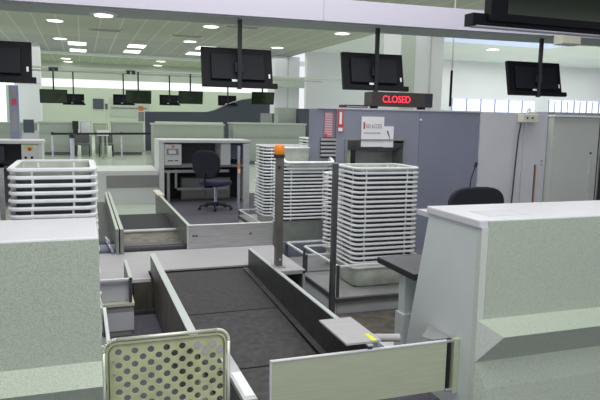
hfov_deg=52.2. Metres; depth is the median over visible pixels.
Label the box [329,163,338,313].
steel post
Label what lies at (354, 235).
tub
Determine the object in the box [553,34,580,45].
junction box
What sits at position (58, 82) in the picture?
trim
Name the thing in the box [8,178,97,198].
tray
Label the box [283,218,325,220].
tub
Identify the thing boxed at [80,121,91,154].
storage box
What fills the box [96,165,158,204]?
platform
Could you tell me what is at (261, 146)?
tub
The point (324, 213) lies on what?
tray
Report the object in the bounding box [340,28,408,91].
monitor
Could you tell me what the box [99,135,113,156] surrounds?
chair
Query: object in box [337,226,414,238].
tray
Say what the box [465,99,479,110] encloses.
window
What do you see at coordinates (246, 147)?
steel post
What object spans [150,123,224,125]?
countertop
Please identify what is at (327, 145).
vent
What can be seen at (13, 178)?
tray
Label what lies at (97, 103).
wall box
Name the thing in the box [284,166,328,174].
tub
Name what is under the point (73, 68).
mounting rail
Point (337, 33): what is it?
ceiling light
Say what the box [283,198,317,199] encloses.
tub
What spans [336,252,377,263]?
tray
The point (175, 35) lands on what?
ceiling vent
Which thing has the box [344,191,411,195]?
tub
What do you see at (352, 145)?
hood
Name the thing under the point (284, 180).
tub
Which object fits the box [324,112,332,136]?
notice
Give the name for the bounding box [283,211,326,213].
tub
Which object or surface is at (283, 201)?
tub
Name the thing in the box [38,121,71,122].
countertop
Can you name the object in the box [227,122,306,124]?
countertop
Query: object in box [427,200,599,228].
countertop
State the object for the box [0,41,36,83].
monitor
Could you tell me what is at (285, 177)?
tub
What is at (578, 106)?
window
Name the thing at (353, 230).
tub
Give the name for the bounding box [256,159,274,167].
tray
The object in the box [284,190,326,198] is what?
tub
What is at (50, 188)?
tub
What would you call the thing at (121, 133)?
barrier post
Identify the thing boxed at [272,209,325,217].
tray
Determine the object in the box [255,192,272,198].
tray
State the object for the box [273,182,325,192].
tray
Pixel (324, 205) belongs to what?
tray
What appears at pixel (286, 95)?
column
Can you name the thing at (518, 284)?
counter
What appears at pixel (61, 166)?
tray
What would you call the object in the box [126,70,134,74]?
security camera
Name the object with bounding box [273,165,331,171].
tray
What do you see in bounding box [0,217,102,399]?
counter
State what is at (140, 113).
pole
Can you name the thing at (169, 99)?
monitor
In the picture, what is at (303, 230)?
guard
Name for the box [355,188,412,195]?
tub
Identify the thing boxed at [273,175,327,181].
tray
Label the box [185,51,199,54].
recessed light
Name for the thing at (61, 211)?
tub
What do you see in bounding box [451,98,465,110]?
window
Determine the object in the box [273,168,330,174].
tray
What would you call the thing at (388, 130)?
notice sheet
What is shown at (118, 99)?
monitor
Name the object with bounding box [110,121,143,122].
countertop
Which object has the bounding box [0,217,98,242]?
countertop
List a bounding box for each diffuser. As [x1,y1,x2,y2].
[70,49,85,51]
[94,14,112,17]
[124,50,139,52]
[187,52,199,54]
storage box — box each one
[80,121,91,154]
[93,123,107,153]
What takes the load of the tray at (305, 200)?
on the tray at (284, 204)
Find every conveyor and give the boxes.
[97,190,189,254]
[150,247,380,399]
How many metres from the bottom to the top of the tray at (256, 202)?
0.190 m
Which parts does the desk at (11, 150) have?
panel, equipment panel, panel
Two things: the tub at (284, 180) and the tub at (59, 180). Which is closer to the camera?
the tub at (59, 180)
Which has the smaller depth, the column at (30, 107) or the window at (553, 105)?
the column at (30, 107)
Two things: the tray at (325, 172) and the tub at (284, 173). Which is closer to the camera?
the tray at (325, 172)
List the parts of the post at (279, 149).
plate, post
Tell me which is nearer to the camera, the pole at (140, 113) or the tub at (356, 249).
the tub at (356, 249)
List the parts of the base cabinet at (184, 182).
door, door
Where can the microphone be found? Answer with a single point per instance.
(476, 163)
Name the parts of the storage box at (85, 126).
door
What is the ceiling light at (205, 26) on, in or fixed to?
attached to the ceiling at (10, 21)
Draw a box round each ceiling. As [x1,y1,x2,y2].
[0,0,599,68]
[41,53,200,67]
[41,61,201,83]
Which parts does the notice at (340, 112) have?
white panel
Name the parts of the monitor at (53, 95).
casing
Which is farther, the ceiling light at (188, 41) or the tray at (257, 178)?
the ceiling light at (188, 41)
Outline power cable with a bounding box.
[511,122,521,202]
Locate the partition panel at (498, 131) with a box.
[476,112,548,202]
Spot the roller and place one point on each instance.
(384, 337)
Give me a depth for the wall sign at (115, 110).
42.98 m
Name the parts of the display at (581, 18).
casing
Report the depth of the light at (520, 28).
5.98 m
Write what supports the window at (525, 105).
in the wall at (472, 80)
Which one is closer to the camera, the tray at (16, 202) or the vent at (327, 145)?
the tray at (16, 202)
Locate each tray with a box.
[7,159,96,175]
[7,171,97,183]
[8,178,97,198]
[8,193,97,211]
[8,201,96,214]
[8,208,97,219]
[9,186,97,198]
[255,168,274,176]
[255,174,274,183]
[255,177,274,185]
[255,183,274,192]
[255,186,271,192]
[255,189,274,198]
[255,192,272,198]
[255,195,273,201]
[255,198,272,207]
[255,201,274,207]
[255,204,273,214]
[255,207,272,214]
[255,210,273,221]
[256,144,307,148]
[256,147,273,151]
[256,150,273,154]
[256,153,275,161]
[256,156,275,161]
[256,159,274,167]
[256,162,272,167]
[256,165,273,170]
[256,171,274,183]
[256,180,273,186]
[272,185,326,198]
[272,189,323,195]
[272,192,326,199]
[272,196,327,206]
[272,202,326,209]
[272,206,326,213]
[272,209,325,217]
[272,212,325,220]
[273,162,331,174]
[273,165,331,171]
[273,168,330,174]
[273,172,328,178]
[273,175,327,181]
[273,179,326,185]
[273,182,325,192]
[273,199,326,209]
[284,147,333,171]
[322,227,337,234]
[323,187,338,192]
[323,191,340,196]
[323,195,339,200]
[323,203,339,208]
[323,211,339,220]
[323,215,337,221]
[323,220,338,229]
[323,231,337,238]
[323,243,338,264]
[324,171,341,176]
[324,175,341,185]
[324,183,339,189]
[336,248,414,261]
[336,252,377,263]
[336,256,398,286]
[337,212,416,223]
[337,217,415,237]
[337,221,415,233]
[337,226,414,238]
[337,230,415,249]
[337,234,414,251]
[337,239,414,251]
[337,243,414,260]
[338,177,417,190]
[338,181,417,195]
[338,186,417,195]
[338,190,416,204]
[338,195,416,205]
[338,199,416,214]
[338,204,416,214]
[338,208,415,223]
[339,163,418,171]
[339,168,418,185]
[339,173,417,183]
[343,223,410,237]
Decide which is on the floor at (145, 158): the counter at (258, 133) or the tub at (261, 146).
the counter at (258, 133)
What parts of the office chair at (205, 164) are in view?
backrest, leg, seat, leg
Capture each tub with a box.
[15,179,90,183]
[16,187,90,198]
[16,202,90,211]
[16,210,89,214]
[16,217,88,219]
[17,194,91,198]
[258,214,273,221]
[259,162,274,167]
[260,145,299,148]
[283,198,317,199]
[283,201,323,206]
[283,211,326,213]
[283,215,325,217]
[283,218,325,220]
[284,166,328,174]
[284,173,327,174]
[284,176,322,178]
[284,180,322,181]
[284,183,326,185]
[284,187,325,192]
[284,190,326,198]
[284,194,308,195]
[284,204,323,209]
[340,231,409,238]
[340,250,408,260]
[341,204,411,214]
[341,213,410,223]
[342,172,412,185]
[342,241,409,251]
[343,195,411,204]
[344,165,412,171]
[344,182,411,190]
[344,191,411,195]
[344,228,410,233]
[348,239,409,249]
[354,202,411,205]
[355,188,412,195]
[355,248,409,251]
[355,259,376,261]
[385,220,410,222]
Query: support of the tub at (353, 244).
in the tray at (371, 244)
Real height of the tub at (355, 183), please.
0.180 m
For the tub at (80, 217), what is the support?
in the tray at (12, 216)
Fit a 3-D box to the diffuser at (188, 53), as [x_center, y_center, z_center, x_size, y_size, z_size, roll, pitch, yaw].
[-5.800,-8.073,33.746,0.800,0.020,1.300,-2,8,-19]
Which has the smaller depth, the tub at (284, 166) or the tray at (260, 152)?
the tub at (284, 166)
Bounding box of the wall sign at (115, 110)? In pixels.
[110,98,149,116]
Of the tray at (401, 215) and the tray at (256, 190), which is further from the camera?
the tray at (256, 190)
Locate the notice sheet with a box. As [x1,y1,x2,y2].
[383,126,393,146]
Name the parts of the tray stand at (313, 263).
rail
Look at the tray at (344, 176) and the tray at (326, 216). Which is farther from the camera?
the tray at (326, 216)
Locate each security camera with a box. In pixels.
[48,67,57,70]
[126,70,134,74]
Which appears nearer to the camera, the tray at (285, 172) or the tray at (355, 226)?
the tray at (355, 226)
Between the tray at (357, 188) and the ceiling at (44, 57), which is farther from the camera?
the ceiling at (44, 57)
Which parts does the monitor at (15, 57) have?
panel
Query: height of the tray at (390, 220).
0.190 m
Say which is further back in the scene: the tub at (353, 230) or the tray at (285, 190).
the tray at (285, 190)
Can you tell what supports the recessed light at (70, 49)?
in the ceiling at (10, 21)
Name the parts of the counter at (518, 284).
corner bracket, panel, kick panel, panel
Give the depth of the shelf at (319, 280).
5.26 m
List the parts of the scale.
plate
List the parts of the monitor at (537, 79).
casing, panel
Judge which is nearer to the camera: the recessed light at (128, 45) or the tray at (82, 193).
the tray at (82, 193)
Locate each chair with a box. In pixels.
[75,135,89,156]
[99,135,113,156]
[192,151,232,211]
[448,187,503,204]
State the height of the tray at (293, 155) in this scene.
0.308 m
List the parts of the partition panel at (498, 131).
panel, panel, panel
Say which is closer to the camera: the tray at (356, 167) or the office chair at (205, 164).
the tray at (356, 167)
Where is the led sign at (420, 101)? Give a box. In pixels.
[364,92,432,109]
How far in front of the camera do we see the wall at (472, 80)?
35.33 m
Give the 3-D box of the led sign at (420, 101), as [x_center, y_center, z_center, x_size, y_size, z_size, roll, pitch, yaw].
[1.234,-1.207,7.490,0.885,0.202,0.224,-2,8,-19]
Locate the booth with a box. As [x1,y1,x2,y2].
[596,153,599,199]
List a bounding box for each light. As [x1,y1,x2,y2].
[45,19,64,21]
[52,37,67,39]
[67,41,86,45]
[69,48,86,51]
[89,11,117,17]
[123,49,141,52]
[126,44,146,47]
[183,40,196,42]
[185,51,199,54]
[202,25,219,27]
[334,32,350,34]
[470,25,599,37]
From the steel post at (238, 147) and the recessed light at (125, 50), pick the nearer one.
the steel post at (238, 147)
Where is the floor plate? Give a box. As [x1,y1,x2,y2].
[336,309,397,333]
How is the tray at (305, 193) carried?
on the tray at (273, 193)
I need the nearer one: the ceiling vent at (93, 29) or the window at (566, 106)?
the ceiling vent at (93, 29)
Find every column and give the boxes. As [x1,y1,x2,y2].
[14,43,42,130]
[268,56,304,112]
[381,34,443,109]
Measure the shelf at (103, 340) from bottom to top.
0.030 m
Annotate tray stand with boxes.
[101,306,110,394]
[238,209,259,222]
[285,240,336,272]
[302,244,416,313]
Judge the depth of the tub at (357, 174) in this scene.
5.25 m
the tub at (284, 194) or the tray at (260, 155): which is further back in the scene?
the tray at (260, 155)
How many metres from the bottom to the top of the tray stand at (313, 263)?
0.314 m
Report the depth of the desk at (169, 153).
11.48 m
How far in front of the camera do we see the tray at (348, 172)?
5.24 m
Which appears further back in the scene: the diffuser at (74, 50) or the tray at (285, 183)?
the diffuser at (74, 50)
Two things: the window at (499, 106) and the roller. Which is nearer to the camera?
the roller
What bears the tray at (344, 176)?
on the tray at (350, 182)
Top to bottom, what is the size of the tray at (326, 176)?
0.190 m
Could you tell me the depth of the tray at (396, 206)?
5.27 m
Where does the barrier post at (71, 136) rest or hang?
on the floor at (145, 158)
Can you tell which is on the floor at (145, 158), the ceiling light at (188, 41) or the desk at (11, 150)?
the desk at (11, 150)
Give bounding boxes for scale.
[100,259,134,336]
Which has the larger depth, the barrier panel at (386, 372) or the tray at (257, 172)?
the tray at (257, 172)
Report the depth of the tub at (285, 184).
6.99 m
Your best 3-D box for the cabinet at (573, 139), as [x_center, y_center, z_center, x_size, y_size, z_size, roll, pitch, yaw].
[3.617,-0.331,8.464,0.840,1.735,0.530,-2,8,-19]
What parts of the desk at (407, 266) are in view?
leg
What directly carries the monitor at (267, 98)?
hanging from the mounting rail
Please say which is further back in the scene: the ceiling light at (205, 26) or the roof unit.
the ceiling light at (205, 26)
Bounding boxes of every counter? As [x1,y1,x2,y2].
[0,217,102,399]
[38,121,77,154]
[110,121,143,154]
[150,123,224,163]
[227,122,306,163]
[406,200,599,399]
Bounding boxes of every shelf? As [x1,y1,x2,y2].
[101,337,106,383]
[238,214,257,221]
[252,247,304,271]
[288,255,336,272]
[305,270,416,298]
[416,209,428,216]
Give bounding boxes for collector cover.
[99,245,273,314]
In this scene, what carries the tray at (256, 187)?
on the tray at (256, 190)
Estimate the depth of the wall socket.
7.83 m
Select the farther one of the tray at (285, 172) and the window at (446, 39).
the window at (446, 39)
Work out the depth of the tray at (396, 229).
5.30 m
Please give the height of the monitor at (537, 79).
0.950 m
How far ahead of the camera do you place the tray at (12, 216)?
3.19 m
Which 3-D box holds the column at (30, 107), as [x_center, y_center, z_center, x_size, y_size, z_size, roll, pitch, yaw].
[-13.889,-5.415,31.326,1.240,5.000,1.220,-2,8,-19]
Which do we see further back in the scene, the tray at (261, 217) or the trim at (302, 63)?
the trim at (302, 63)
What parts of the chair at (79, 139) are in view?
backrest, seat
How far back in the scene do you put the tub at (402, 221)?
5.34 m
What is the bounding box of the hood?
[348,140,402,150]
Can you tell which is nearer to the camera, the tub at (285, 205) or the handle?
the handle
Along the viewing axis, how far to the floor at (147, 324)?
4.26 m
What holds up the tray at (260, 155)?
on the tray at (258, 157)
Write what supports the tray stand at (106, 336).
on the floor at (147, 324)
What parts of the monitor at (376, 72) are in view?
casing, panel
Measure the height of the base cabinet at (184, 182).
0.420 m
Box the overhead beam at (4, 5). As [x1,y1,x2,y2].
[0,1,599,46]
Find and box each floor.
[0,136,257,219]
[110,213,439,399]
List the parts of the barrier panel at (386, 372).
hinge plate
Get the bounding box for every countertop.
[0,122,37,138]
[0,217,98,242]
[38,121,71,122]
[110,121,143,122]
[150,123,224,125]
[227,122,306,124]
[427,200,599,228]
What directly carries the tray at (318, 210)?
on the tray at (273, 210)
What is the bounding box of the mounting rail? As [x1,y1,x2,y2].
[32,66,341,81]
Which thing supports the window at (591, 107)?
in the wall at (472, 80)
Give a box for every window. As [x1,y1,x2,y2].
[0,82,6,121]
[444,37,563,48]
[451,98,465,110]
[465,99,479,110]
[480,99,493,111]
[494,100,507,111]
[507,100,521,112]
[521,101,534,112]
[547,100,560,111]
[560,100,573,112]
[573,101,585,112]
[585,101,597,112]
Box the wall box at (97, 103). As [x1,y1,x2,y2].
[93,99,103,108]
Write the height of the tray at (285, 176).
0.190 m
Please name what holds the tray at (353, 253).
in the tray at (390, 252)
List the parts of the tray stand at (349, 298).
panel, rail, panel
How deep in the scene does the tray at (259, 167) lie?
7.89 m
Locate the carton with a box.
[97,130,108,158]
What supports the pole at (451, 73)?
hanging from the ceiling at (10, 21)
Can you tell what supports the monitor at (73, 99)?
hanging from the mounting rail
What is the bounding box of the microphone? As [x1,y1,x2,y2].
[469,162,477,186]
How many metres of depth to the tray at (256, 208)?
7.96 m
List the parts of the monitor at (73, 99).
panel, casing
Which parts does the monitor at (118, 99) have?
panel, casing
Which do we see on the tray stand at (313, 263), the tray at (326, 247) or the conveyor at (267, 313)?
the tray at (326, 247)
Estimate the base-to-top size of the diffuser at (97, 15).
0.022 m
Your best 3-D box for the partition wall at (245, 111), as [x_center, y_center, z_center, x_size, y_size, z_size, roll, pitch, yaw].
[-4.200,-3.524,28.172,5.740,2.480,0.520,-2,8,-19]
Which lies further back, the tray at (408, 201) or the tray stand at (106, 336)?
the tray at (408, 201)
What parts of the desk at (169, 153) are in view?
panel, equipment panel, frame, modesty panel, panel, panel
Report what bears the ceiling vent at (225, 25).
in the ceiling at (10, 21)
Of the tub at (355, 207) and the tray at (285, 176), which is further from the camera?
the tray at (285, 176)
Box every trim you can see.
[6,78,267,92]
[40,50,304,65]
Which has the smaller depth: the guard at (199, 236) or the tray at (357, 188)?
the tray at (357, 188)
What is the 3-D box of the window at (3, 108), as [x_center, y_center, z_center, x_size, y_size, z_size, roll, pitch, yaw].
[-15.456,-4.757,29.208,2.600,3.800,0.100,-2,8,-19]
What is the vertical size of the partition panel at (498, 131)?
1.735 m
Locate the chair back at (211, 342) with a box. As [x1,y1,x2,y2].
[102,328,229,399]
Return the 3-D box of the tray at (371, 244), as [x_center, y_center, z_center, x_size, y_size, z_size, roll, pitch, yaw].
[0.671,0.430,5.510,0.620,0.190,0.440,-2,8,-19]
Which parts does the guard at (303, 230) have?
plate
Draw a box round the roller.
[374,334,400,341]
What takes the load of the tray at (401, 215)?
on the tray at (390, 220)
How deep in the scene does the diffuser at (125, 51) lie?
33.20 m
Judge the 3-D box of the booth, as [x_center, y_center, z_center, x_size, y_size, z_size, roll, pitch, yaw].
[4.553,-0.353,8.785,1.140,1.730,0.550,-2,8,-19]
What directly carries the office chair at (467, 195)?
on the floor at (147, 324)
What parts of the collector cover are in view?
plate, panel, kick plate, plate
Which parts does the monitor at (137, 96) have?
casing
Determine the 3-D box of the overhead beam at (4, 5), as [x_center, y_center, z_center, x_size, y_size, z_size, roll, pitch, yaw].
[9.502,-2.820,11.909,58.000,0.602,0.670,-2,8,-19]
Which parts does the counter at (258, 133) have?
panel, panel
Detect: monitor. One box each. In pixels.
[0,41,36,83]
[39,68,67,103]
[63,72,85,104]
[113,74,134,104]
[126,72,150,103]
[159,76,179,105]
[178,74,202,103]
[200,19,277,88]
[218,87,237,105]
[251,89,274,104]
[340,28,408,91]
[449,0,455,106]
[505,38,566,96]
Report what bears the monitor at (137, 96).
hanging from the mounting rail
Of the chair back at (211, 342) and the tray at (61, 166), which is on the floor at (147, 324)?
the chair back at (211, 342)
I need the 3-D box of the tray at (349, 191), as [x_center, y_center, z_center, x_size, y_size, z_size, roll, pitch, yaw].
[0.681,-0.013,5.453,0.620,0.190,0.440,-2,8,-19]
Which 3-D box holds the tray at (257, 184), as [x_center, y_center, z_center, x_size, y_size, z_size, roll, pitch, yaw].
[-0.252,-0.111,8.166,0.620,0.190,0.440,-2,8,-20]
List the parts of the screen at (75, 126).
casing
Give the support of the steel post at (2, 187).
on the floor at (147, 324)
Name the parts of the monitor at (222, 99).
casing, panel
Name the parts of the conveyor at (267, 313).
rail, frame, plate, rail, plate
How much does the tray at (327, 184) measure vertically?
0.190 m
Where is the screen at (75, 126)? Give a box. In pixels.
[72,121,78,155]
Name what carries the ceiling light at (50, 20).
attached to the ceiling at (10, 21)
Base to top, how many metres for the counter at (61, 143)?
1.260 m
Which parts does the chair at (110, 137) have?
backrest, seat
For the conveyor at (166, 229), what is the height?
0.530 m
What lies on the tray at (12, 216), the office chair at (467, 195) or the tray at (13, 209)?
the tray at (13, 209)
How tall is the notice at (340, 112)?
0.250 m
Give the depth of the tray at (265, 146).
8.07 m
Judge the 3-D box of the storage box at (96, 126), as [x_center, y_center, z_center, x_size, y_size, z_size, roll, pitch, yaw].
[-7.925,-2.436,24.346,0.530,1.200,0.420,-2,8,-19]
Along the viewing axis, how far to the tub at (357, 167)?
5.31 m
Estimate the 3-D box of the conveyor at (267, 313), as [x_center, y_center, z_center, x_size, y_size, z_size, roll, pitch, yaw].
[-0.352,0.808,4.232,1.087,0.453,2.520,-2,8,-19]
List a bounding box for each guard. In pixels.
[187,222,272,248]
[273,219,326,256]
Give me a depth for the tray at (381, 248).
5.32 m
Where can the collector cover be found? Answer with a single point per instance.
(183, 260)
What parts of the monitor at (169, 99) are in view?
casing, panel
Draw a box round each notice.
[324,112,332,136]
[338,110,343,131]
[361,116,383,146]
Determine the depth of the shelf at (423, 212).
3.75 m
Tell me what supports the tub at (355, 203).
in the tray at (408, 201)
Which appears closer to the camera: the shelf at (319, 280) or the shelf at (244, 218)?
the shelf at (319, 280)
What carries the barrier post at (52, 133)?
on the floor at (145, 158)
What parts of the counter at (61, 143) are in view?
panel, panel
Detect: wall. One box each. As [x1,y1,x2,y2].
[6,85,251,135]
[145,98,269,150]
[304,52,599,111]
[308,107,480,247]
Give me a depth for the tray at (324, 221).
6.07 m
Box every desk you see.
[0,139,44,202]
[154,138,250,201]
[377,253,421,346]
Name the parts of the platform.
panel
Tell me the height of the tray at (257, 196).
0.190 m
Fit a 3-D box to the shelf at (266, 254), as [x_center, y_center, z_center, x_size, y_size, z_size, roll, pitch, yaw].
[-0.197,0.489,5.095,0.202,0.010,0.850,-2,8,-19]
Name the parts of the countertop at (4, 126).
panel, panel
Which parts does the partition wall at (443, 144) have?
panel, trim, panel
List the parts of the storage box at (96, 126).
door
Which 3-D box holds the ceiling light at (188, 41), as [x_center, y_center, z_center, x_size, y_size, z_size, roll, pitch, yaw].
[-5.090,-7.335,28.319,0.670,0.042,0.670,-2,8,-19]
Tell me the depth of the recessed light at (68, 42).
29.86 m
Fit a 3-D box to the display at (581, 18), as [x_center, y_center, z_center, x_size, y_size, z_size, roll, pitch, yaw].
[2.433,-2.903,5.882,1.740,2.524,0.236,-2,8,-19]
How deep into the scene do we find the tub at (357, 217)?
5.27 m
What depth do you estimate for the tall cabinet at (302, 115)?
21.84 m
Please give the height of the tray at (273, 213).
0.190 m
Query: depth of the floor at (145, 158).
11.54 m
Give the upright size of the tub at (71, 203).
0.180 m
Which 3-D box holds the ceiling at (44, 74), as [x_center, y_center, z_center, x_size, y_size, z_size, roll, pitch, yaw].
[-16.167,-8.853,41.391,29.600,1.270,0.400,-2,8,-19]
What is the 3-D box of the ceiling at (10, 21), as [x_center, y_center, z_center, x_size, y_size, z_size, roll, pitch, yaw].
[7.043,-5.880,18.615,58.000,0.150,43.600,-2,8,-19]
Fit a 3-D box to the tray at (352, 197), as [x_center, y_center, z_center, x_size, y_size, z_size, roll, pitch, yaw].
[0.678,0.028,5.454,0.620,0.190,0.440,-2,8,-19]
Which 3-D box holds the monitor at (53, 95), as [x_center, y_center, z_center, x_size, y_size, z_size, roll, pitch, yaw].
[-9.058,-4.194,22.477,0.950,1.261,0.226,-2,8,-19]
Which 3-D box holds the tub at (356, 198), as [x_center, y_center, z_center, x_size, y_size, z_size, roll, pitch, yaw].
[0.678,0.033,5.455,0.555,0.180,0.375,-2,8,-19]
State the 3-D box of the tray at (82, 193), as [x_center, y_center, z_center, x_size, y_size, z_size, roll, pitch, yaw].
[-1.382,0.009,3.473,0.440,0.190,0.620,-2,8,-20]
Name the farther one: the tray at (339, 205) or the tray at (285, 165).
the tray at (285, 165)
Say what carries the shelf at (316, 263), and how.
attached to the tray stand at (313, 263)
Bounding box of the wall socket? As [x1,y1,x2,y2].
[518,108,538,122]
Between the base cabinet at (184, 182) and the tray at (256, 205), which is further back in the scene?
the base cabinet at (184, 182)
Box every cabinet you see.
[179,176,229,199]
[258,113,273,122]
[296,109,308,136]
[531,112,599,201]
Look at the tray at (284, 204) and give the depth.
7.04 m
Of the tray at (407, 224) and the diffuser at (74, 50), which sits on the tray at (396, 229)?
the tray at (407, 224)
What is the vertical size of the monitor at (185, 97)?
1.160 m
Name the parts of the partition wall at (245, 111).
leg, screen panel, leg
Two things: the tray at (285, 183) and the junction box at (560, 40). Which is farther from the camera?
the junction box at (560, 40)
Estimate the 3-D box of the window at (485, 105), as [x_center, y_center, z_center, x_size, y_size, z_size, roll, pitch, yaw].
[11.001,-5.475,35.980,0.980,0.860,0.140,-2,8,-19]
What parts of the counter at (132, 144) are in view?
panel, panel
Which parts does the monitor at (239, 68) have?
casing, panel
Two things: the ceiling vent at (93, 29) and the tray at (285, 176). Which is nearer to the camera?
the tray at (285, 176)
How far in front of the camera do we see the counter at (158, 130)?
19.82 m
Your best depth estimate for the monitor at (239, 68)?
8.23 m
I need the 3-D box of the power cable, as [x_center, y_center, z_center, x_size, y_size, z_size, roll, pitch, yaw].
[2.792,-0.218,7.971,0.089,1.572,0.046,5,8,25]
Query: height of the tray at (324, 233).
0.190 m
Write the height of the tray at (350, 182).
0.190 m
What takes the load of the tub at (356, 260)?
in the tray at (368, 258)
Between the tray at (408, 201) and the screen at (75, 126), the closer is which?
the tray at (408, 201)
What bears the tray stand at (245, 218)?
on the floor at (147, 324)
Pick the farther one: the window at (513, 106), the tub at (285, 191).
the window at (513, 106)
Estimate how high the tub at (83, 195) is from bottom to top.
0.180 m
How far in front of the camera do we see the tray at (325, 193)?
6.03 m
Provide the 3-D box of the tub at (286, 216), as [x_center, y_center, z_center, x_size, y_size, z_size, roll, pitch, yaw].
[0.018,0.227,7.259,0.555,0.180,0.375,-2,8,-19]
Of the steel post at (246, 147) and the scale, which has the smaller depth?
the scale
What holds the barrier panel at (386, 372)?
attached to the counter at (518, 284)
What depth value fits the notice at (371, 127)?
7.25 m
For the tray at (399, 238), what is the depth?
5.32 m
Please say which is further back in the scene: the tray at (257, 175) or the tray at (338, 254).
the tray at (257, 175)
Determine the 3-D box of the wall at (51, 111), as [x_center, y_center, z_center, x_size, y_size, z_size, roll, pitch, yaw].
[-16.257,-6.048,41.865,29.600,3.340,0.400,-2,8,-19]
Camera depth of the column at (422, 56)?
22.37 m
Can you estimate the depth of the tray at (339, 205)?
5.27 m
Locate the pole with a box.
[105,104,112,158]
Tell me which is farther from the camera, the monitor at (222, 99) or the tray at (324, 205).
the monitor at (222, 99)
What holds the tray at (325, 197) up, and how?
on the tray
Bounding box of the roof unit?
[339,105,367,107]
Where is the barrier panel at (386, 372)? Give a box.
[269,337,459,399]
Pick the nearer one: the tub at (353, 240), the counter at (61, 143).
the tub at (353, 240)
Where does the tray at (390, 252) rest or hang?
on the tray at (368, 258)
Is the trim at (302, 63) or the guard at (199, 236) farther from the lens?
the trim at (302, 63)
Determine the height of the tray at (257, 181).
0.190 m
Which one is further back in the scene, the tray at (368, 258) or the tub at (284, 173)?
the tub at (284, 173)
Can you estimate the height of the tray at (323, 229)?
0.190 m
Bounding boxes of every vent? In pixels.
[86,28,122,31]
[170,34,203,37]
[223,24,260,28]
[320,138,335,157]
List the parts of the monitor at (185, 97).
casing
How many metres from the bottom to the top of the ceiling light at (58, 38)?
0.042 m
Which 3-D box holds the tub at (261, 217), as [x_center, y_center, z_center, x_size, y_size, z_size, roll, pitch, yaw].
[-0.256,0.256,8.217,0.574,0.180,0.388,-2,8,-20]
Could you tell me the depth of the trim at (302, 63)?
35.45 m
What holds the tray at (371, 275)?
on the tray stand at (349, 298)
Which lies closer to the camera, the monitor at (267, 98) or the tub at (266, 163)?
the tub at (266, 163)
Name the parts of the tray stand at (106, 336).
rail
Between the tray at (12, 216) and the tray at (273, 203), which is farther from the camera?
the tray at (273, 203)
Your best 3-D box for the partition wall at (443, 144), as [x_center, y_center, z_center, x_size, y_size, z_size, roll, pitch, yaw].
[1.179,-0.258,7.608,2.190,1.722,0.320,-2,8,-19]
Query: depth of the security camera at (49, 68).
22.00 m
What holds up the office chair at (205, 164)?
on the floor at (145, 158)
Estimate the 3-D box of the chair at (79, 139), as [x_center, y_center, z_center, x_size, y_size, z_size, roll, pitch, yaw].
[-8.087,-2.052,22.752,0.520,0.860,0.510,-2,8,-19]
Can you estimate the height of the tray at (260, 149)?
0.190 m
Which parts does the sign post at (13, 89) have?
red panel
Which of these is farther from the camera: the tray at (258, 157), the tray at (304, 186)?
the tray at (258, 157)
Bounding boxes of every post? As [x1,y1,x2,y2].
[0,164,5,219]
[8,85,19,138]
[51,132,120,159]
[69,134,74,158]
[118,132,150,159]
[237,146,239,220]
[243,144,249,214]
[271,144,285,267]
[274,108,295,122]
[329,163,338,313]
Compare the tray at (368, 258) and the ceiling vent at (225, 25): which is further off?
the ceiling vent at (225, 25)
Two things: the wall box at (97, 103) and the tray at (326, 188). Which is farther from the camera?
the wall box at (97, 103)
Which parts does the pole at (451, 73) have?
casing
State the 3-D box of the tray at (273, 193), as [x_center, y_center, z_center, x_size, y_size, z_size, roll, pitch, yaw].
[0.018,0.021,7.232,0.620,0.190,0.440,-2,8,-20]
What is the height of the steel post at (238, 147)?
1.150 m
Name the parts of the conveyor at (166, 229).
rail, rail, transfer plate, rail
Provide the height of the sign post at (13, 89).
2.060 m
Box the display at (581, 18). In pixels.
[464,0,599,37]
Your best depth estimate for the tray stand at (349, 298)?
5.19 m
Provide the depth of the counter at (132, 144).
23.99 m
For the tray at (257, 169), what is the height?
0.190 m
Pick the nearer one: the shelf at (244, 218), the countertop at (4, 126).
the shelf at (244, 218)
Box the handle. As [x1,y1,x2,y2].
[100,291,102,317]
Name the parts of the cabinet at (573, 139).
lid, trim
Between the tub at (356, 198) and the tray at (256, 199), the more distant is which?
the tray at (256, 199)

